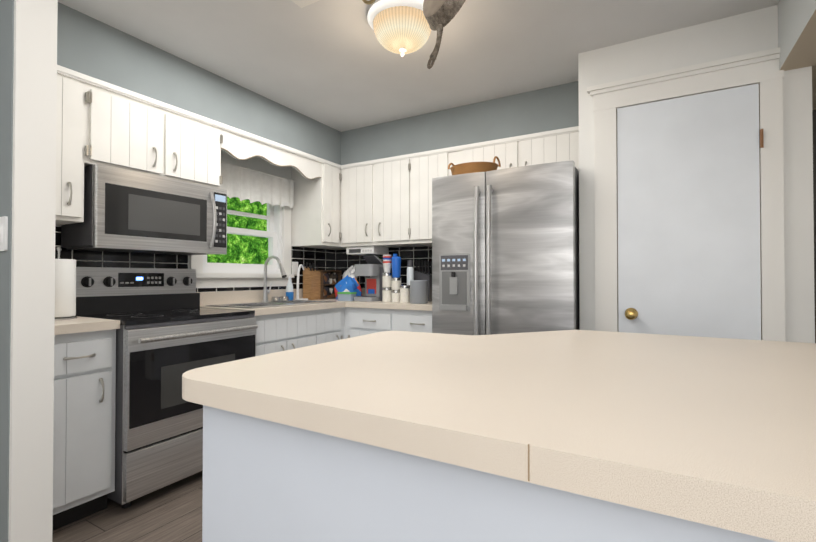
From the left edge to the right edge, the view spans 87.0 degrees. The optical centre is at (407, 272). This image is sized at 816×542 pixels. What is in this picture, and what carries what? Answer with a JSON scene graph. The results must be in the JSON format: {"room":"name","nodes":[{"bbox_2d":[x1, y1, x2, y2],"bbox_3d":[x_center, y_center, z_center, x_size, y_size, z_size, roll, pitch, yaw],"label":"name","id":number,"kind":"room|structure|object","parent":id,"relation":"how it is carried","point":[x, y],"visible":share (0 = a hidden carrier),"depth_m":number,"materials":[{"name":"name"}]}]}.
{"room":"kitchen","nodes":[
{"label":"kitchen","id":0,"kind":"room"},
{"bbox_2d":[0,0,13,541],"bbox_3d":[-1.712,-0.080,1.712,1.000,2.448,0.112,0,-1,30],"label":"wall","id":1,"kind":"structure","parent":0,"point":[6,69],"depth_m":1.43,"materials":[{"name":"white paint"}]},
{"bbox_2d":[0,216,7,250],"bbox_3d":[-1.359,-0.128,1.430,0.070,0.114,0.022,0,-1,30],"label":"switch plate","id":2,"kind":"object","parent":1,"relation":"attached to","point":[3,233],"visible":1,"depth_m":1.42,"materials":[{"name":"white plastic"}]},
{"bbox_2d":[8,0,57,541],"bbox_3d":[-1.270,-0.083,1.460,0.018,2.448,0.112,0,-1,30],"label":"trim","id":3,"kind":"structure","parent":1,"relation":"attached to","point":[32,288],"depth_m":1.45,"materials":[{"name":"white wood"}]},
{"bbox_2d":[52,471,202,541],"bbox_3d":[-0.303,1.180,0.538,4.900,0.100,6.500,0,-1,30],"label":"floor","id":4,"kind":"structure","parent":0,"point":[171,512],"depth_m":1.99,"materials":[{"name":"brown wood"}]},
{"bbox_2d":[52,329,115,530],"bbox_3d":[-1.738,0.709,2.021,0.632,0.876,0.409,0,-1,30],"label":"base cabinet","id":5,"kind":"object","parent":4,"relation":"on","point":[84,425],"visible":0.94,"depth_m":1.94,"materials":[{"name":"paint"}]},
{"bbox_2d":[75,267,257,507],"bbox_3d":[-1.391,0.563,2.501,0.698,1.180,0.760,0,-1,30],"label":"range","id":6,"kind":"object","parent":4,"relation":"on","point":[170,332],"visible":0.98,"depth_m":2.25,"materials":[{"name":"metal"}]},
{"bbox_2d":[255,307,431,355],"bbox_3d":[-0.468,0.725,3.314,1.533,0.876,1.567,0,-1,30],"label":"base cabinet","id":7,"kind":"object","parent":4,"relation":"on","point":[279,332],"visible":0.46,"depth_m":3.25,"materials":[{"name":"paint"}]},
{"bbox_2d":[54,288,431,334],"bbox_3d":[-0.762,0.209,2.811,1.537,0.140,2.745,0,-1,30],"label":"countertop","id":8,"kind":"structure","parent":7,"relation":"on","point":[78,324],"depth_m":3.17,"materials":[{"name":"laminate"}]},
{"bbox_2d":[55,247,76,319],"bbox_3d":[-1.713,0.052,2.108,0.150,0.353,0.150,0,-1,30],"label":"paper towel roll","id":9,"kind":"object","parent":8,"relation":"on","point":[65,289],"visible":0.71,"depth_m":2.08,"materials":[{"name":"white paper"}]},
{"bbox_2d":[206,300,335,308],"bbox_3d":[-1.009,0.331,3.289,0.476,0.192,0.854,0,-1,30],"label":"double-bowl sink","id":10,"kind":"object","parent":8,"relation":"in","point":[251,305],"visible":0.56,"depth_m":3.26,"materials":[{"name":"metal"}]},
{"bbox_2d":[270,297,280,300],"bbox_3d":[-1.089,0.221,3.542,0.084,0.033,0.084,0,-1,30],"label":"steel bowl","id":11,"kind":"object","parent":10,"relation":"on","point":[275,299],"visible":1,"depth_m":3.51,"materials":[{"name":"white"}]},
{"bbox_2d":[280,296,288,300],"bbox_3d":[-1.044,0.222,3.620,0.084,0.033,0.084,0,-1,30],"label":"steel bowl","id":12,"kind":"object","parent":10,"relation":"on","point":[284,298],"visible":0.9,"depth_m":3.59,"materials":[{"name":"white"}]},
{"bbox_2d":[286,274,293,299],"bbox_3d":[-1.014,0.128,3.688,0.066,0.224,0.066,0,-1,30],"label":"dish soap bottle","id":13,"kind":"object","parent":10,"relation":"on","point":[289,291],"visible":1,"depth_m":3.67,"materials":[{"name":"blue"}]},
{"bbox_2d":[261,256,286,301],"bbox_3d":[-1.047,0.052,3.405,0.257,0.368,0.088,0,-1,30],"label":"gooseneck faucet","id":14,"kind":"object","parent":8,"relation":"on","point":[283,275],"visible":1,"depth_m":3.42,"materials":[{"name":"metal"}]},
{"bbox_2d":[295,264,307,299],"bbox_3d":[-0.942,0.088,3.823,0.095,0.322,0.101,0,-1,30],"label":"hanger","id":15,"kind":"object","parent":8,"relation":"on","point":[297,287],"visible":0.92,"depth_m":3.80,"materials":[{"name":"white plastic"}]},
{"bbox_2d":[303,263,320,299],"bbox_3d":[-0.880,0.083,3.934,0.096,0.336,0.128,0,-1,30],"label":"knife block","id":16,"kind":"object","parent":8,"relation":"on","point":[311,282],"visible":0.98,"depth_m":3.89,"materials":[{"name":"brown wood"}]},
{"bbox_2d":[318,270,341,298],"bbox_3d":[-0.778,0.117,4.113,0.143,0.270,0.272,0,-1,30],"label":"shelf","id":17,"kind":"object","parent":8,"relation":"on","point":[330,279],"visible":0.71,"depth_m":4.08,"materials":[{"name":"brown wood"}]},
{"bbox_2d":[337,292,356,300],"bbox_3d":[-0.534,0.211,3.758,0.153,0.074,0.098,0,-1,30],"label":"container","id":18,"kind":"object","parent":8,"relation":"on","point":[346,296],"visible":0.9,"depth_m":3.71,"materials":[{"name":"blue"}]},
{"bbox_2d":[334,265,361,298],"bbox_3d":[-0.548,0.093,3.998,0.312,0.317,0.250,0,-1,30],"label":"heap","id":19,"kind":"object","parent":8,"relation":"on","point":[348,282],"visible":0.73,"depth_m":3.92,"materials":[{"name":"blue plastic"}]},
{"bbox_2d":[354,254,391,301],"bbox_3d":[-0.296,0.044,3.761,0.245,0.408,0.300,0,-1,30],"label":"pod coffee maker","id":20,"kind":"object","parent":8,"relation":"on","point":[372,271],"visible":0.77,"depth_m":3.70,"materials":[{"name":"grey"}]},
{"bbox_2d":[382,273,391,301],"bbox_3d":[-0.174,0.125,3.597,0.082,0.243,0.082,0,-1,30],"label":"glass canister","id":21,"kind":"object","parent":8,"relation":"on","point":[386,287],"visible":0.96,"depth_m":3.56,"materials":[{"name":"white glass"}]},
{"bbox_2d":[383,255,391,271],"bbox_3d":[-0.174,-0.072,3.599,0.078,0.148,0.078,0,-1,30],"label":"cups","id":22,"kind":"object","parent":21,"relation":"on","point":[387,261],"visible":1,"depth_m":3.57,"materials":[{"name":"white plastic"}]},
{"bbox_2d":[391,277,400,301],"bbox_3d":[-0.096,0.144,3.551,0.082,0.203,0.082,0,-1,30],"label":"glass canister","id":23,"kind":"object","parent":8,"relation":"on","point":[395,288],"visible":0.92,"depth_m":3.52,"materials":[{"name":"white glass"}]},
{"bbox_2d":[392,254,400,276],"bbox_3d":[-0.096,-0.054,3.554,0.080,0.192,0.080,0,-1,30],"label":"shaker bottle","id":24,"kind":"object","parent":23,"relation":"on","point":[396,265],"visible":1,"depth_m":3.52,"materials":[{"name":"blue plastic"}]},
{"bbox_2d":[400,285,409,302],"bbox_3d":[-0.025,0.174,3.475,0.082,0.141,0.082,0,-1,30],"label":"glass canister","id":25,"kind":"object","parent":8,"relation":"on","point":[404,293],"visible":0.98,"depth_m":3.44,"materials":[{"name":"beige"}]},
{"bbox_2d":[407,260,413,284],"bbox_3d":[0.019,0.073,3.601,0.059,0.346,0.060,0,-1,30],"label":"clear bottle","id":26,"kind":"object","parent":8,"relation":"on","point":[410,272],"visible":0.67,"depth_m":3.58,"materials":[{"name":"white plastic"}]},
{"bbox_2d":[410,280,427,303],"bbox_3d":[0.085,0.154,3.365,0.138,0.180,0.138,0,-1,30],"label":"utensil crock","id":27,"kind":"object","parent":8,"relation":"on","point":[418,291],"visible":1,"depth_m":3.31,"materials":[{"name":"grey"}]},
{"bbox_2d":[414,259,431,301],"bbox_3d":[0.149,0.068,3.687,0.150,0.359,0.140,0,-1,30],"label":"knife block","id":28,"kind":"object","parent":8,"relation":"on","point":[421,274],"visible":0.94,"depth_m":3.63,"materials":[{"name":"grey"}]},
{"bbox_2d":[202,406,749,541],"bbox_3d":[0.443,0.699,1.065,1.309,0.873,1.190,0,-1,30],"label":"base cabinet","id":29,"kind":"object","parent":4,"relation":"on","point":[263,481],"depth_m":0.68,"materials":[{"name":"laminate"}]},
{"bbox_2d":[182,330,815,541],"bbox_3d":[0.406,0.239,1.092,1.395,0.045,1.250,0,-1,30],"label":"countertop","id":30,"kind":"structure","parent":29,"relation":"on","point":[719,434],"depth_m":0.68,"materials":[{"name":"beige laminate"}]},
{"bbox_2d":[432,160,579,334],"bbox_3d":[0.734,0.262,2.956,0.886,1.792,0.926,0,-1,30],"label":"refrigerator","id":31,"kind":"object","parent":4,"relation":"on","point":[505,251],"visible":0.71,"depth_m":2.58,"materials":[{"name":"grey metal"}]},
{"bbox_2d":[448,156,500,174],"bbox_3d":[0.461,-0.710,3.007,0.344,0.151,0.284,0,-1,30],"label":"basket tray","id":32,"kind":"object","parent":31,"relation":"on","point":[468,167],"visible":0.56,"depth_m":2.89,"materials":[{"name":"brown wood"}]},
{"bbox_2d":[56,149,291,268],"bbox_3d":[-2.320,-0.079,1.809,0.150,2.448,6.350,0,-1,30],"label":"wall","id":33,"kind":"structure","parent":0,"point":[259,164],"depth_m":3.56,"materials":[{"name":"grey paint"}]},
{"bbox_2d":[55,73,222,225],"bbox_3d":[-1.653,-0.613,2.414,0.400,0.730,1.148,0,-1,30],"label":"upper cabinet","id":34,"kind":"object","parent":33,"relation":"attached to","point":[96,125],"visible":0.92,"depth_m":2.29,"materials":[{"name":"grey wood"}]},
{"bbox_2d":[61,164,226,254],"bbox_3d":[-1.518,-0.331,2.578,0.426,0.422,0.770,0,-1,30],"label":"over-the-range microwave","id":35,"kind":"object","parent":34,"relation":"attached to","point":[130,211],"visible":1,"depth_m":2.39,"materials":[{"name":"grey metal"}]},
{"bbox_2d":[55,226,334,291],"bbox_3d":[-1.427,-0.048,3.195,0.006,0.382,2.754,0,-1,30],"label":"tile backsplash","id":36,"kind":"structure","parent":33,"relation":"attached to","point":[328,259],"depth_m":2.84,"materials":[{"name":"black tile"}]},
{"bbox_2d":[292,262,297,274],"bbox_3d":[-1.019,-0.036,3.885,0.008,0.116,0.072,0,-1,30],"label":"outlet","id":37,"kind":"object","parent":36,"relation":"attached to","point":[294,268],"visible":0.83,"depth_m":3.88,"materials":[{"name":"white plastic"}]},
{"bbox_2d":[189,203,293,287],"bbox_3d":[-1.337,-0.338,3.455,0.185,0.915,0.980,0,-1,30],"label":"window","id":38,"kind":"structure","parent":33,"relation":"in","point":[277,233],"depth_m":3.56,"materials":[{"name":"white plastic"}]},
{"bbox_2d":[221,161,294,207],"bbox_3d":[-1.244,-0.684,3.405,0.043,0.269,0.950,0,-1,30],"label":"valance curtain","id":39,"kind":"object","parent":38,"relation":"hanging from","point":[241,183],"visible":0.79,"depth_m":3.45,"materials":[{"name":"white fabric"}]},
{"bbox_2d":[57,2,340,164],"bbox_3d":[-1.275,-1.130,3.124,0.353,0.316,2.748,0,-1,30],"label":"soffit","id":40,"kind":"structure","parent":0,"point":[92,47],"depth_m":2.58,"materials":[{"name":"grey paint"}]},
{"bbox_2d":[57,65,340,169],"bbox_3d":[-1.202,-0.963,2.876,0.020,0.036,2.395,0,-1,30],"label":"trim","id":41,"kind":"structure","parent":40,"relation":"attached to","point":[75,75],"depth_m":2.56,"materials":[{"name":"white wood"}]},
{"bbox_2d":[221,129,320,178],"bbox_3d":[-0.996,-0.870,3.266,0.024,0.196,0.976,0,-1,30],"label":"valance board","id":42,"kind":"object","parent":40,"relation":"attached to","point":[236,146],"visible":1,"depth_m":3.18,"materials":[{"name":"white wood"}]},
{"bbox_2d":[335,246,431,287],"bbox_3d":[-0.060,-0.038,3.992,1.513,0.382,0.006,0,-1,30],"label":"tile backsplash","id":43,"kind":"structure","parent":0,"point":[343,261],"depth_m":3.99,"materials":[{"name":"black tile"}]},
{"bbox_2d":[58,0,779,131],"bbox_3d":[-0.303,-1.368,0.569,4.900,0.100,6.500,0,-1,30],"label":"ceiling","id":44,"kind":"structure","parent":0,"point":[336,65],"depth_m":2.44,"materials":[{"name":"paint"}]},
{"bbox_2d":[291,0,318,7],"bbox_3d":[-0.429,-1.295,1.756,0.490,0.016,0.490,0,-1,30],"label":"attic hatch","id":45,"kind":"object","parent":44,"relation":"attached to","point":[301,3],"visible":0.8,"depth_m":2.05,"materials":[{"name":"white"}]},
{"bbox_2d":[367,0,430,56],"bbox_3d":[-0.027,-1.192,2.170,0.356,0.212,0.356,0,-1,30],"label":"flush-mount ceiling light","id":46,"kind":"object","parent":44,"relation":"attached to","point":[402,27],"visible":0.88,"depth_m":2.07,"materials":[{"name":"white glass"}]},
{"bbox_2d":[362,0,465,68],"bbox_3d":[0.208,-1.001,1.266,1.066,0.617,0.627,0,-1,-1],"label":"ceiling fan","id":47,"kind":"object","parent":44,"relation":"hanging from","point":[439,15],"visible":1,"depth_m":1.44,"materials":[{"name":"grey"}]},
{"bbox_2d":[341,81,578,164],"bbox_3d":[0.385,-1.125,3.547,2.083,0.316,0.353,0,-1,30],"label":"soffit","id":48,"kind":"structure","parent":0,"point":[554,107],"depth_m":3.30,"materials":[{"name":"grey paint"}]},
{"bbox_2d":[578,5,814,342],"bbox_3d":[1.639,-0.070,2.590,1.033,2.448,0.729,0,-1,30],"label":"wall","id":49,"kind":"structure","parent":0,"point":[741,34],"depth_m":2.17,"materials":[{"name":"white paint"}]},
{"bbox_2d":[291,132,578,249],"bbox_3d":[0.163,-0.600,3.515,2.439,0.730,0.614,0,-1,30],"label":"upper cabinet","id":50,"kind":"object","parent":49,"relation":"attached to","point":[387,204],"visible":0.77,"depth_m":3.65,"materials":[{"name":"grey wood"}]},
{"bbox_2d":[346,246,388,255],"bbox_3d":[-0.369,-0.193,3.932,0.300,0.070,0.242,0,-1,30],"label":"radio","id":51,"kind":"object","parent":50,"relation":"attached to","point":[364,250],"visible":0.96,"depth_m":3.84,"materials":[{"name":"white plastic"}]},
{"bbox_2d":[341,126,578,169],"bbox_3d":[0.302,-0.957,3.377,2.060,0.036,0.020,0,-1,30],"label":"trim","id":52,"kind":"structure","parent":49,"relation":"attached to","point":[571,129],"depth_m":3.28,"materials":[{"name":"white wood"}]},
{"bbox_2d":[587,47,784,341],"bbox_3d":[1.421,0.040,2.246,0.896,2.220,0.081,0,-1,30],"label":"closet door","id":53,"kind":"structure","parent":49,"relation":"in","point":[689,194],"depth_m":2.24,"materials":[{"name":"paint"}]},
{"bbox_2d":[778,0,815,109],"bbox_3d":[1.149,-1.162,-0.274,1.246,0.329,6.200,0,-1,30],"label":"wall","id":54,"kind":"structure","parent":0,"point":[797,32],"depth_m":1.90,"materials":[{"name":"beige paint"}]},
{"bbox_2d":[812,110,815,342],"bbox_3d":[2.752,0.092,2.357,1.122,2.118,0.011,0,-1,30],"label":"wall","id":55,"kind":"structure","parent":0,"point":[814,156],"depth_m":2.55,"materials":[{"name":"grey paint"}]},
{"label":"outside","id":56,"kind":"structure","parent":0,"visible":0},
{"bbox_2d":[207,196,267,263],"bbox_3d":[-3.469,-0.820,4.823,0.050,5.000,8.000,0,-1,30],"label":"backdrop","id":57,"kind":"structure","parent":56,"point":[243,249],"depth_m":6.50,"materials":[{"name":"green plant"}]}
]}

